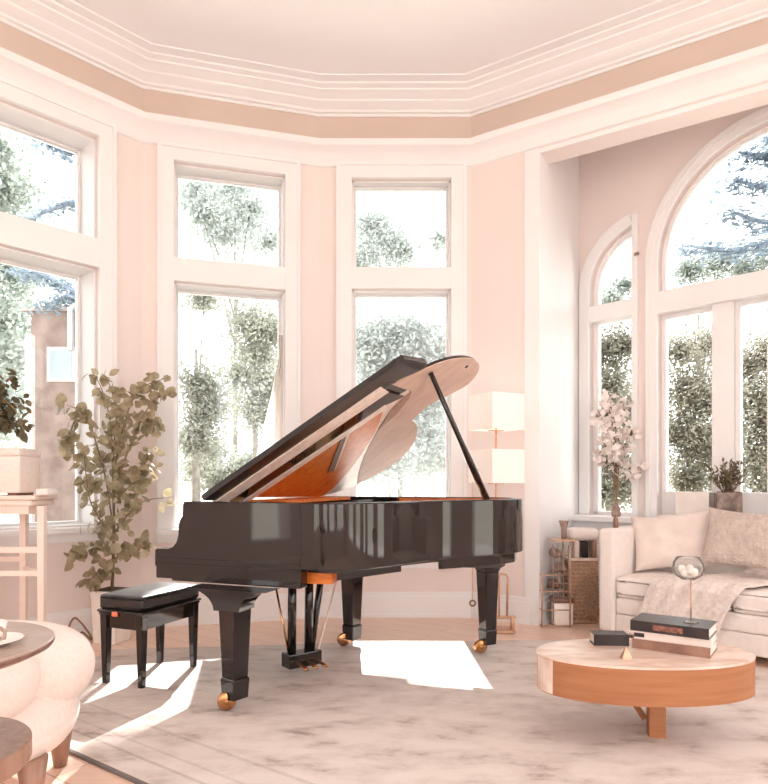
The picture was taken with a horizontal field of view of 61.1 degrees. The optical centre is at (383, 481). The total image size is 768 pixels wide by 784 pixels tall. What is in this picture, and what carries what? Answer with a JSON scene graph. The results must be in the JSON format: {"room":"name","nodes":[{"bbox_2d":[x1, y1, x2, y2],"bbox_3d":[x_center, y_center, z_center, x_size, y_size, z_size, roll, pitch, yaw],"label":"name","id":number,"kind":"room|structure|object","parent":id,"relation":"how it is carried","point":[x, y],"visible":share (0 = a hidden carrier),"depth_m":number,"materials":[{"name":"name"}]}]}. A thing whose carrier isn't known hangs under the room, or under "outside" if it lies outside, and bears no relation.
{"room":"music room","nodes":[
{"label":"music room","id":0,"kind":"room"},
{"bbox_2d":[0,98,140,619],"bbox_3d":[-2.705,-1.060,4.098,0.200,4.320,2.580,0,0,42],"label":"wall","id":1,"kind":"structure","parent":0,"point":[62,594],"depth_m":4.79,"materials":[{"name":"paint"}]},
{"bbox_2d":[7,608,92,637],"bbox_3d":[-2.619,0.998,4.021,0.030,0.205,2.380,0,0,42],"label":"baseboard","id":2,"kind":"structure","parent":1,"relation":"attached to","point":[84,615],"depth_m":4.53,"materials":[{"name":"paint"}]},
{"bbox_2d":[0,76,119,546],"bbox_3d":[-2.663,-1.091,4.175,0.400,3.014,1.800,0,0,42],"label":"window","id":3,"kind":"structure","parent":1,"relation":"in","point":[82,246],"depth_m":4.67,"materials":[{"name":"paint"}]},
{"bbox_2d":[141,143,318,597],"bbox_3d":[-1.209,-1.060,5.204,1.562,4.320,0.200,0,0,-16],"label":"wall","id":4,"kind":"structure","parent":0,"point":[309,174],"depth_m":4.96,"materials":[{"name":"paint"}]},
{"bbox_2d":[156,140,300,542],"bbox_3d":[-1.225,-1.060,5.178,1.099,3.039,0.320,0,0,-16],"label":"window","id":5,"kind":"structure","parent":4,"relation":"in","point":[171,268],"depth_m":5.12,"materials":[{"name":"paint"}]},
{"bbox_2d":[254,335,282,498],"bbox_3d":[-0.977,-0.470,5.223,0.328,1.442,0.044,0,0,-17],"label":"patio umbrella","id":6,"kind":"object","parent":5,"relation":"hanging from","point":[272,432],"visible":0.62,"depth_m":5.25,"materials":[{"name":"white fabric"}]},
{"bbox_2d":[154,592,315,627],"bbox_3d":[-1.177,0.998,5.093,1.362,0.205,0.030,0,0,-16],"label":"baseboard","id":7,"kind":"structure","parent":4,"relation":"attached to","point":[266,608],"depth_m":5.15,"materials":[{"name":"paint"}]},
{"bbox_2d":[72,0,657,73],"bbox_3d":[0.111,-3.195,1.140,7.436,0.150,8.680,0,0,0],"label":"ceiling","id":8,"kind":"structure","parent":0,"point":[317,36],"depth_m":4.46,"materials":[{"name":"paint"}]},
{"bbox_2d":[1,610,767,783],"bbox_3d":[0.154,1.160,1.476,7.561,0.120,9.351,0,0,0],"label":"floor","id":9,"kind":"structure","parent":0,"point":[374,630],"depth_m":4.69,"materials":[{"name":"brown wood"}]},
{"bbox_2d":[0,621,54,783],"bbox_3d":[-0.966,0.721,1.350,0.506,0.759,0.506,0,0,0],"label":"side table","id":10,"kind":"object","parent":9,"relation":"on","point":[15,736],"visible":0.96,"depth_m":1.38,"materials":[{"name":"brown wood"}]},
{"bbox_2d":[0,632,24,645],"bbox_3d":[-0.825,0.335,1.360,0.128,0.013,0.128,0,0,0],"label":"saucer","id":11,"kind":"object","parent":10,"relation":"on","point":[11,636],"visible":0.91,"depth_m":1.38,"materials":[{"name":"white ceramic"}]},
{"bbox_2d":[0,619,7,640],"bbox_3d":[-0.832,0.314,1.360,0.078,0.041,0.078,0,0,-28],"label":"cup","id":12,"kind":"object","parent":11,"relation":"on","point":[3,622],"visible":1,"depth_m":1.35,"materials":[{"name":"white ceramic"}]},
{"bbox_2d":[0,717,31,783],"bbox_3d":[-0.966,0.582,1.350,0.414,0.047,0.414,0,0,0],"label":"shelf","id":13,"kind":"object","parent":10,"relation":"attached to","point":[15,736],"depth_m":1.39,"materials":[{"name":"brown wood"}]},
{"bbox_2d":[0,495,57,621],"bbox_3d":[-2.250,0.590,3.950,0.501,1.020,0.300,0,0,0],"label":"console table","id":14,"kind":"object","parent":9,"relation":"on","point":[23,505],"visible":0.73,"depth_m":3.84,"materials":[{"name":"white paint"}]},
{"bbox_2d":[0,448,40,494],"bbox_3d":[-2.328,-0.061,3.950,0.366,0.283,0.250,0,0,0],"label":"storage box","id":15,"kind":"object","parent":14,"relation":"on","point":[19,467],"visible":0.86,"depth_m":3.84,"materials":[{"name":"wood"}]},
{"bbox_2d":[0,368,34,442],"bbox_3d":[-2.401,-0.440,3.929,0.606,0.473,0.261,0,0,0],"label":"trailing plant","id":16,"kind":"object","parent":15,"relation":"on","point":[7,421],"visible":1,"depth_m":3.91,"materials":[{"name":"green plant"}]},
{"bbox_2d":[36,489,57,494],"bbox_3d":[-2.026,0.060,3.910,0.075,0.040,0.130,0,0,0],"label":"trinket box","id":17,"kind":"object","parent":14,"relation":"on","point":[38,491],"visible":1,"depth_m":3.85,"materials":[{"name":"white ceramic"}]},
{"bbox_2d":[0,620,95,783],"bbox_3d":[-1.549,0.833,2.239,0.881,0.535,1.147,0,0,0],"label":"boucle chair","id":18,"kind":"object","parent":9,"relation":"on","point":[42,691],"visible":0.73,"depth_m":2.26,"materials":[{"name":"white fabric"}]},
{"bbox_2d":[0,656,40,717],"bbox_3d":[-1.550,0.665,2.070,0.810,0.200,0.810,0,0,0],"label":"seat cushion","id":19,"kind":"object","parent":18,"relation":"on","point":[20,683],"depth_m":2.08,"materials":[{"name":"beige fabric"}]},
{"bbox_2d":[68,617,92,639],"bbox_3d":[-2.088,1.012,4.476,0.170,0.170,0.069,0,0,0],"label":"ornament","id":20,"kind":"object","parent":9,"relation":"on","point":[73,618],"visible":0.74,"depth_m":4.46,"materials":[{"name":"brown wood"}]},
{"bbox_2d":[55,368,176,644],"bbox_3d":[-1.816,0.156,4.421,0.817,1.883,0.395,0,0,0],"label":"leafy plant","id":21,"kind":"object","parent":9,"relation":"on","point":[151,424],"visible":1,"depth_m":4.40,"materials":[{"name":"green plant"}]},
{"bbox_2d":[69,639,767,783],"bbox_3d":[0.600,1.094,2.750,4.800,0.012,3.500,0,0,0],"label":"area rug","id":22,"kind":"object","parent":9,"relation":"on","point":[443,712],"visible":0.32,"depth_m":2.92,"materials":[{"name":"beige carpet"}]},
{"bbox_2d":[97,582,200,688],"bbox_3d":[-1.317,0.839,3.676,0.312,0.498,0.497,0,0,22],"label":"piano bench","id":23,"kind":"object","parent":22,"relation":"on","point":[141,608],"visible":0.96,"depth_m":3.51,"materials":[{"name":"black wood"}]},
{"bbox_2d":[100,582,198,611],"bbox_3d":[-1.316,0.645,3.679,0.300,0.109,0.480,0,0,22],"label":"cushion","id":24,"kind":"object","parent":23,"relation":"on","point":[156,596],"depth_m":3.53,"materials":[{"name":"black leather"}]},
{"bbox_2d":[155,355,522,710],"bbox_3d":[-0.126,0.163,3.814,1.712,1.851,1.867,0,0,21],"label":"grand piano","id":25,"kind":"object","parent":22,"relation":"on","point":[305,540],"visible":1,"depth_m":3.38,"materials":[{"name":"black paint"}]},
{"bbox_2d":[536,638,755,738],"bbox_3d":[1.132,0.913,2.830,0.930,0.350,0.502,0,0,0],"label":"coffee table","id":26,"kind":"object","parent":22,"relation":"on","point":[577,669],"visible":0.92,"depth_m":2.64,"materials":[{"name":"brown wood"}]},
{"bbox_2d":[589,630,628,645],"bbox_3d":[1.028,0.713,2.970,0.155,0.050,0.085,0,0,4],"label":"book","id":27,"kind":"object","parent":26,"relation":"on","point":[598,637],"visible":1,"depth_m":2.93,"materials":[{"name":"black paper"}]},
{"bbox_2d":[620,647,632,659],"bbox_3d":[1.013,0.716,2.720,0.044,0.045,0.036,0,0,0],"label":"ornament","id":28,"kind":"object","parent":26,"relation":"on","point":[625,655],"visible":1,"depth_m":2.71,"materials":[{"name":"gold metal"}]},
{"bbox_2d":[632,637,717,658],"bbox_3d":[1.290,0.717,2.885,0.315,0.042,0.195,0,0,35],"label":"book","id":29,"kind":"object","parent":26,"relation":"on","point":[689,650],"visible":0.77,"depth_m":2.80,"materials":[{"name":"brown paper"}]},
{"bbox_2d":[634,631,716,647],"bbox_3d":[1.295,0.678,2.888,0.310,0.036,0.191,0,0,34],"label":"book","id":30,"kind":"object","parent":29,"relation":"on","point":[637,634],"visible":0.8,"depth_m":2.81,"materials":[{"name":"white paper"}]},
{"bbox_2d":[630,613,716,639],"bbox_3d":[1.285,0.637,2.885,0.318,0.046,0.199,0,0,36],"label":"book","id":31,"kind":"object","parent":30,"relation":"on","point":[644,622],"visible":1,"depth_m":2.83,"materials":[{"name":"black paper"}]},
{"bbox_2d":[672,556,704,623],"bbox_3d":[1.329,0.471,2.840,0.132,0.284,0.132,0,0,0],"label":"stemmed glass","id":32,"kind":"object","parent":31,"relation":"on","point":[689,569],"visible":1,"depth_m":2.83,"materials":[{"name":"clear glass"}]},
{"bbox_2d":[672,556,704,579],"bbox_3d":[1.329,0.379,2.840,0.132,0.100,0.132,0,0,0],"label":"bowl","id":33,"kind":"object","parent":32,"relation":"on","point":[689,569],"depth_m":2.82,"materials":[{"name":"clear glass"}]},
{"bbox_2d":[468,391,523,633],"bbox_3d":[0.793,0.229,4.782,0.368,1.742,0.291,0,0,-28],"label":"floor lamp","id":34,"kind":"object","parent":9,"relation":"on","point":[492,411],"visible":0.81,"depth_m":4.70,"materials":[{"name":"white"}]},
{"bbox_2d":[540,538,575,626],"bbox_3d":[1.321,0.770,5.020,0.261,0.660,0.220,0,0,0],"label":"wire rack","id":35,"kind":"object","parent":9,"relation":"on","point":[569,540],"visible":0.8,"depth_m":4.92,"materials":[{"name":"gold metal"}]},
{"bbox_2d":[548,578,559,588],"bbox_3d":[1.320,0.790,5.015,0.072,0.072,0.170,0,0,0],"label":"bottle","id":36,"kind":"object","parent":35,"relation":"in","point":[550,582],"visible":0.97,"depth_m":5.00,"materials":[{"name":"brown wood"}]},
{"bbox_2d":[549,548,560,557],"bbox_3d":[1.328,0.550,5.015,0.072,0.072,0.170,0,0,0],"label":"bottle","id":37,"kind":"object","parent":35,"relation":"in","point":[551,549],"visible":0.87,"depth_m":4.99,"materials":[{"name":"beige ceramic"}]},
{"bbox_2d":[554,562,565,571],"bbox_3d":[1.366,0.660,5.015,0.072,0.072,0.170,0,0,0],"label":"bottle","id":38,"kind":"object","parent":35,"relation":"in","point":[556,563],"visible":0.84,"depth_m":4.99,"materials":[{"name":"beige ceramic"}]},
{"bbox_2d":[550,596,573,624],"bbox_3d":[1.364,0.986,4.980,0.160,0.208,0.115,0,0,0],"label":"tin","id":39,"kind":"object","parent":35,"relation":"in","point":[560,617],"visible":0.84,"depth_m":4.93,"materials":[{"name":"white metal"}]},
{"bbox_2d":[548,538,575,541],"bbox_3d":[1.371,0.445,5.020,0.160,0.010,0.220,0,0,0],"label":"shelf","id":40,"kind":"object","parent":35,"relation":"attached to","point":[553,539],"depth_m":4.95,"materials":[{"name":"brown wood"}]},
{"bbox_2d":[559,520,568,538],"bbox_3d":[1.394,0.370,5.040,0.080,0.140,0.079,0,0,0],"label":"bud vase","id":41,"kind":"object","parent":35,"relation":"on","point":[563,523],"visible":1,"depth_m":5.02,"materials":[{"name":"beige ceramic"}]},
{"bbox_2d":[561,555,598,623],"bbox_3d":[1.548,0.845,5.138,0.250,0.510,0.243,0,0,0],"label":"wicker basket","id":42,"kind":"object","parent":9,"relation":"on","point":[584,571],"visible":0.76,"depth_m":5.03,"materials":[{"name":"brown wicker"}]},
{"bbox_2d":[571,541,578,557],"bbox_3d":[1.499,0.525,5.100,0.040,0.130,0.100,0,0,0],"label":"book","id":43,"kind":"object","parent":42,"relation":"on","point":[574,545],"visible":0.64,"depth_m":5.05,"materials":[{"name":"beige paper"}]},
{"bbox_2d":[579,541,587,557],"bbox_3d":[1.568,0.525,5.100,0.045,0.130,0.100,0,0,0],"label":"book","id":44,"kind":"object","parent":42,"relation":"on","point":[583,545],"visible":0.8,"depth_m":5.05,"materials":[{"name":"black paper"}]},
{"bbox_2d":[566,527,598,540],"bbox_3d":[1.558,0.410,5.120,0.250,0.100,0.160,0,0,0],"label":"folded cloth","id":45,"kind":"object","parent":44,"relation":"on","point":[576,533],"visible":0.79,"depth_m":5.05,"materials":[{"name":"fabric"}]},
{"bbox_2d":[589,541,596,557],"bbox_3d":[1.637,0.525,5.100,0.035,0.130,0.100,0,0,0],"label":"book","id":46,"kind":"object","parent":42,"relation":"on","point":[592,544],"visible":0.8,"depth_m":5.05,"materials":[{"name":"brown paper"}]},
{"bbox_2d":[599,515,767,657],"bbox_3d":[2.419,0.675,4.206,1.800,0.850,0.800,0,0,45],"label":"sofa","id":47,"kind":"object","parent":9,"relation":"on","point":[623,589],"visible":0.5,"depth_m":4.45,"materials":[{"name":"fabric"}]},
{"bbox_2d":[631,510,716,570],"bbox_3d":[2.028,0.416,4.577,0.566,0.443,0.205,0,0,29],"label":"throw pillow","id":48,"kind":"object","parent":47,"relation":"on","point":[658,540],"visible":0.91,"depth_m":4.53,"materials":[{"name":"fabric"}]},
{"bbox_2d":[616,569,732,610],"bbox_3d":[2.060,0.722,4.425,0.737,0.167,0.600,0,0,45],"label":"seat cushion","id":49,"kind":"object","parent":47,"relation":"on","point":[632,585],"depth_m":4.44,"materials":[{"name":"fabric"}]},
{"bbox_2d":[636,566,767,631],"bbox_3d":[2.306,0.680,4.135,1.231,0.511,0.512,0,0,-6],"label":"throw blanket","id":50,"kind":"object","parent":47,"relation":"on","point":[713,595],"visible":0.89,"depth_m":4.09,"materials":[{"name":"beige fabric"}]},
{"bbox_2d":[701,507,767,569],"bbox_3d":[2.357,0.373,4.253,0.506,0.403,0.210,0,0,41],"label":"cushion","id":51,"kind":"object","parent":47,"relation":"on","point":[736,538],"visible":0.99,"depth_m":4.22,"materials":[{"name":"beige fabric"}]},
{"bbox_2d":[733,586,767,615],"bbox_3d":[2.611,0.722,3.874,0.813,0.167,0.600,0,0,45],"label":"seat cushion","id":52,"kind":"object","parent":47,"relation":"on","point":[751,601],"depth_m":3.88,"materials":[{"name":"fabric"}]},
{"bbox_2d":[319,168,470,591],"bbox_3d":[0.093,-1.060,5.400,1.440,4.320,0.200,0,0,0],"label":"wall","id":53,"kind":"structure","parent":0,"point":[408,579],"depth_m":5.30,"materials":[{"name":"paint"}]},
{"bbox_2d":[319,592,471,617],"bbox_3d":[0.093,0.998,5.285,1.240,0.205,0.030,0,0,0],"label":"baseboard","id":54,"kind":"structure","parent":53,"relation":"attached to","point":[374,604],"depth_m":5.28,"materials":[{"name":"paint"}]},
{"bbox_2d":[336,161,466,568],"bbox_3d":[0.143,-0.947,5.345,1.067,3.295,0.250,0,0,0],"label":"window","id":55,"kind":"structure","parent":53,"relation":"in","point":[349,277],"depth_m":5.27,"materials":[{"name":"paint"}]},
{"bbox_2d":[540,154,578,597],"bbox_3d":[1.453,-0.960,5.490,0.120,4.120,1.125,0,0,33],"label":"wall","id":56,"kind":"structure","parent":0,"point":[559,181],"depth_m":5.36,"materials":[{"name":"paint"}]},
{"bbox_2d":[540,590,560,624],"bbox_3d":[1.488,0.998,5.407,0.030,0.205,1.025,0,0,33],"label":"baseboard","id":57,"kind":"structure","parent":56,"relation":"attached to","point":[546,600],"depth_m":5.06,"materials":[{"name":"paint"}]},
{"bbox_2d":[471,82,767,596],"bbox_3d":[2.236,-1.060,4.430,3.702,4.320,0.200,0,0,33],"label":"wall","id":58,"kind":"structure","parent":0,"point":[497,187],"depth_m":5.14,"materials":[{"name":"paint"}]},
{"bbox_2d":[471,592,531,624],"bbox_3d":[0.921,0.998,5.147,0.517,0.205,0.030,0,0,33],"label":"baseboard","id":59,"kind":"structure","parent":58,"relation":"attached to","point":[521,607],"depth_m":5.07,"materials":[{"name":"paint"}]},
{"bbox_2d":[524,83,767,625],"bbox_3d":[2.272,-0.730,4.280,2.813,3.660,0.012,0,0,33],"label":"trim","id":60,"kind":"structure","parent":58,"relation":"attached to","point":[531,157],"depth_m":5.01,"materials":[{"name":"paint"}]},
{"bbox_2d":[579,104,767,516],"bbox_3d":[2.809,-0.960,4.932,2.882,4.120,0.200,0,0,45],"label":"wall","id":61,"kind":"structure","parent":0,"point":[617,182],"depth_m":5.44,"materials":[{"name":"paint"}]},
{"bbox_2d":[570,514,631,587],"bbox_3d":[2.618,0.595,4.777,2.732,0.610,0.230,0,0,45],"label":"trim","id":62,"kind":"structure","parent":61,"relation":"attached to","point":[599,522],"depth_m":5.50,"materials":[{"name":"paint"}]},
{"bbox_2d":[613,517,617,527],"bbox_3d":[1.649,0.287,4.624,0.036,0.075,0.036,0,0,0],"label":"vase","id":63,"kind":"object","parent":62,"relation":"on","point":[615,520],"visible":1,"depth_m":4.61,"materials":[{"name":"ceramic"}]},
{"bbox_2d":[590,389,649,516],"bbox_3d":[1.954,-0.242,5.420,0.471,1.063,0.285,0,0,0],"label":"flower vase","id":64,"kind":"object","parent":62,"relation":"on","point":[615,451],"visible":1,"depth_m":5.40,"materials":[{"name":"beige ceramic"}]},
{"bbox_2d":[675,491,713,514],"bbox_3d":[2.399,0.182,5.024,0.251,0.215,0.110,0,0,45],"label":"planter box","id":65,"kind":"object","parent":62,"relation":"on","point":[685,502],"visible":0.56,"depth_m":4.98,"materials":[{"name":"white ceramic"}]},
{"bbox_2d":[704,458,748,512],"bbox_3d":[2.547,0.052,4.822,0.311,0.476,0.212,0,0,0],"label":"potted herb","id":66,"kind":"object","parent":62,"relation":"on","point":[728,499],"visible":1,"depth_m":4.78,"materials":[{"name":"green plant"}]},
{"bbox_2d":[579,212,638,516],"bbox_3d":[1.994,-0.985,5.675,0.174,2.550,0.547,0,0,-43],"label":"window","id":67,"kind":"structure","parent":61,"relation":"in","point":[599,314],"depth_m":5.76,"materials":[{"name":"paint"}]},
{"bbox_2d":[645,107,767,516],"bbox_3d":[2.895,-1.225,4.781,1.880,3.030,0.192,0,0,45],"label":"window","id":68,"kind":"structure","parent":61,"relation":"in","point":[726,298],"depth_m":5.08,"materials":[{"name":"paint"}]},
{"bbox_2d":[714,491,742,512],"bbox_3d":[2.552,0.180,4.822,0.170,0.220,0.170,0,0,20],"label":"pot","id":69,"kind":"object","parent":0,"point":[723,500],"depth_m":4.74,"materials":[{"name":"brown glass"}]},
{"bbox_3d":[0.111,-1.060,-3.300,7.276,4.320,0.200,0,0,0],"label":"wall","id":70,"kind":"structure","parent":0,"visible":0},
{"bbox_2d":[0,0,767,116],"bbox_3d":[0.112,-3.047,1.055,7.096,0.155,8.510,0,0,0],"label":"trim","id":71,"kind":"structure","parent":70,"relation":"attached to","point":[660,26],"depth_m":4.79,"materials":[{"name":"paint"}]},
{"bbox_2d":[0,44,767,167],"bbox_3d":[0.112,-2.650,1.055,7.096,0.180,8.510,0,0,0],"label":"trim","id":72,"kind":"structure","parent":70,"relation":"attached to","point":[748,68],"depth_m":4.82,"materials":[{"name":"paint"}]},
{"bbox_2d":[0,18,767,137],"bbox_3d":[0.112,-2.863,1.055,7.096,0.244,8.510,0,0,0],"label":"trim","id":73,"kind":"structure","parent":70,"relation":"attached to","point":[755,34],"depth_m":4.92,"materials":[{"name":"paint"}]},
{"label":"outside","id":74,"kind":"structure","parent":0,"visible":0},
{"bbox_2d":[0,492,630,523],"bbox_3d":[0.000,1.575,30.000,120.000,0.250,120.000,0,0,0],"label":"ground","id":75,"kind":"structure","parent":74,"point":[4,518],"depth_m":50.95,"materials":[{"name":"white"}]},
{"bbox_2d":[0,432,17,494],"bbox_3d":[-25.348,-2.563,39.136,7.390,9.047,6.604,0,0,-24],"label":"tree","id":76,"kind":"object","parent":75,"relation":"on","point":[4,442],"visible":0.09,"depth_m":39.64,"materials":[{"name":"green plant"}]},
{"bbox_2d":[25,334,34,521],"bbox_3d":[-7.352,-0.801,13.500,0.140,4.503,0.140,0,0,0],"label":"post","id":77,"kind":"object","parent":75,"relation":"on","point":[29,338],"visible":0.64,"depth_m":13.43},
{"bbox_2d":[0,127,74,447],"bbox_3d":[-12.024,-5.254,19.620,6.796,13.409,6.805,0,0,11],"label":"tree","id":78,"kind":"object","parent":75,"relation":"on","point":[14,181],"visible":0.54,"depth_m":19.20,"materials":[{"name":"green plant"}]},
{"bbox_2d":[3,137,74,317],"bbox_3d":[-6.082,-2.784,12.999,3.106,8.467,1.021,0,0,0],"label":"tree","id":79,"kind":"object","parent":75,"relation":"on","point":[60,287],"visible":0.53,"depth_m":12.95,"materials":[{"name":"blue plant"}]},
{"bbox_2d":[22,305,74,521],"bbox_3d":[-6.946,-1.231,14.590,1.614,5.362,1.420,0,0,0],"label":"house","id":80,"kind":"structure","parent":75,"relation":"on","point":[54,336],"depth_m":14.00,"materials":[{"name":"brown paint"}]},
{"bbox_2d":[178,294,247,500],"bbox_3d":[-4.431,-1.714,15.558,2.203,6.329,2.180,0,0,-18],"label":"tree","id":81,"kind":"object","parent":75,"relation":"on","point":[196,441],"visible":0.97,"depth_m":15.34,"materials":[{"name":"green plant"}]},
{"bbox_2d":[178,424,258,502],"bbox_3d":[-5.499,-0.312,24.071,5.737,3.871,3.949,0,0,6],"label":"bush","id":82,"kind":"object","parent":75,"relation":"on","point":[211,479],"visible":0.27,"depth_m":23.61,"materials":[{"name":"green plant"}]},
{"bbox_2d":[200,297,277,457],"bbox_3d":[-3.834,-2.413,20.586,3.886,7.727,4.890,0,0,-20],"label":"tree","id":83,"kind":"object","parent":75,"relation":"on","point":[258,352],"visible":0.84,"depth_m":19.64,"materials":[{"name":"green plant"}]},
{"bbox_2d":[178,179,373,453],"bbox_3d":[-5.530,-6.723,26.143,10.143,16.346,8.184,0,0,5],"label":"tree","id":84,"kind":"object","parent":75,"relation":"on","point":[249,209],"visible":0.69,"depth_m":25.70,"materials":[{"name":"green plant"}]},
{"bbox_2d":[356,298,445,496],"bbox_3d":[0.712,-2.891,24.035,8.041,9.340,6.621,0,0,-13],"label":"tree","id":85,"kind":"object","parent":75,"relation":"on","point":[379,344],"visible":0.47,"depth_m":23.19,"materials":[{"name":"green plant"}]},
{"bbox_2d":[356,192,445,495],"bbox_3d":[0.355,-9.053,40.080,9.656,21.006,7.952,0,0,-20],"label":"tree","id":86,"kind":"object","parent":75,"relation":"on","point":[401,249],"visible":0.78,"depth_m":39.30,"materials":[{"name":"green plant"}]},
{"bbox_2d":[405,427,445,496],"bbox_3d":[1.937,-2.954,49.870,7.577,10.333,6.390,0,0,-42],"label":"tree","id":87,"kind":"object","parent":75,"relation":"on","point":[415,495],"visible":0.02,"depth_m":49.91,"materials":[{"name":"green plant"}]},
{"bbox_2d":[601,320,685,511],"bbox_3d":[5.270,-1.294,14.986,3.053,5.489,2.760,0,0,21],"label":"tree","id":88,"kind":"object","parent":75,"relation":"on","point":[618,345],"visible":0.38,"depth_m":14.69,"materials":[{"name":"green plant"}]},
{"bbox_2d":[601,206,767,473],"bbox_3d":[12.765,-4.629,26.104,10.180,12.159,3.883,0,0,2],"label":"tree","id":89,"kind":"object","parent":75,"relation":"on","point":[688,270],"visible":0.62,"depth_m":25.73,"materials":[{"name":"green plant"}]},
{"bbox_2d":[668,314,766,491],"bbox_3d":[9.188,-1.931,19.171,4.605,6.844,3.904,0,0,-16],"label":"tree","id":90,"kind":"object","parent":75,"relation":"on","point":[689,434],"visible":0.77,"depth_m":18.67,"materials":[{"name":"green plant"}]},
{"bbox_2d":[668,135,767,267],"bbox_3d":[7.196,-2.690,11.993,4.271,8.279,1.494,0,0,0],"label":"tree","id":91,"kind":"object","parent":75,"relation":"on","point":[758,156],"visible":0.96,"depth_m":11.97,"materials":[{"name":"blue plant"}]},
{"bbox_2d":[704,307,766,492],"bbox_3d":[14.460,-2.112,24.036,6.018,9.141,5.288,0,0,12],"label":"tree","id":92,"kind":"object","parent":75,"relation":"on","point":[754,366],"visible":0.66,"depth_m":23.57,"materials":[{"name":"green plant"}]},
{"bbox_2d":[705,367,765,488],"bbox_3d":[22.482,-3.142,39.174,8.228,9.860,6.927,0,0,35],"label":"tree","id":93,"kind":"object","parent":75,"relation":"on","point":[709,367],"visible":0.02,"depth_m":38.69,"materials":[{"name":"green plant"}]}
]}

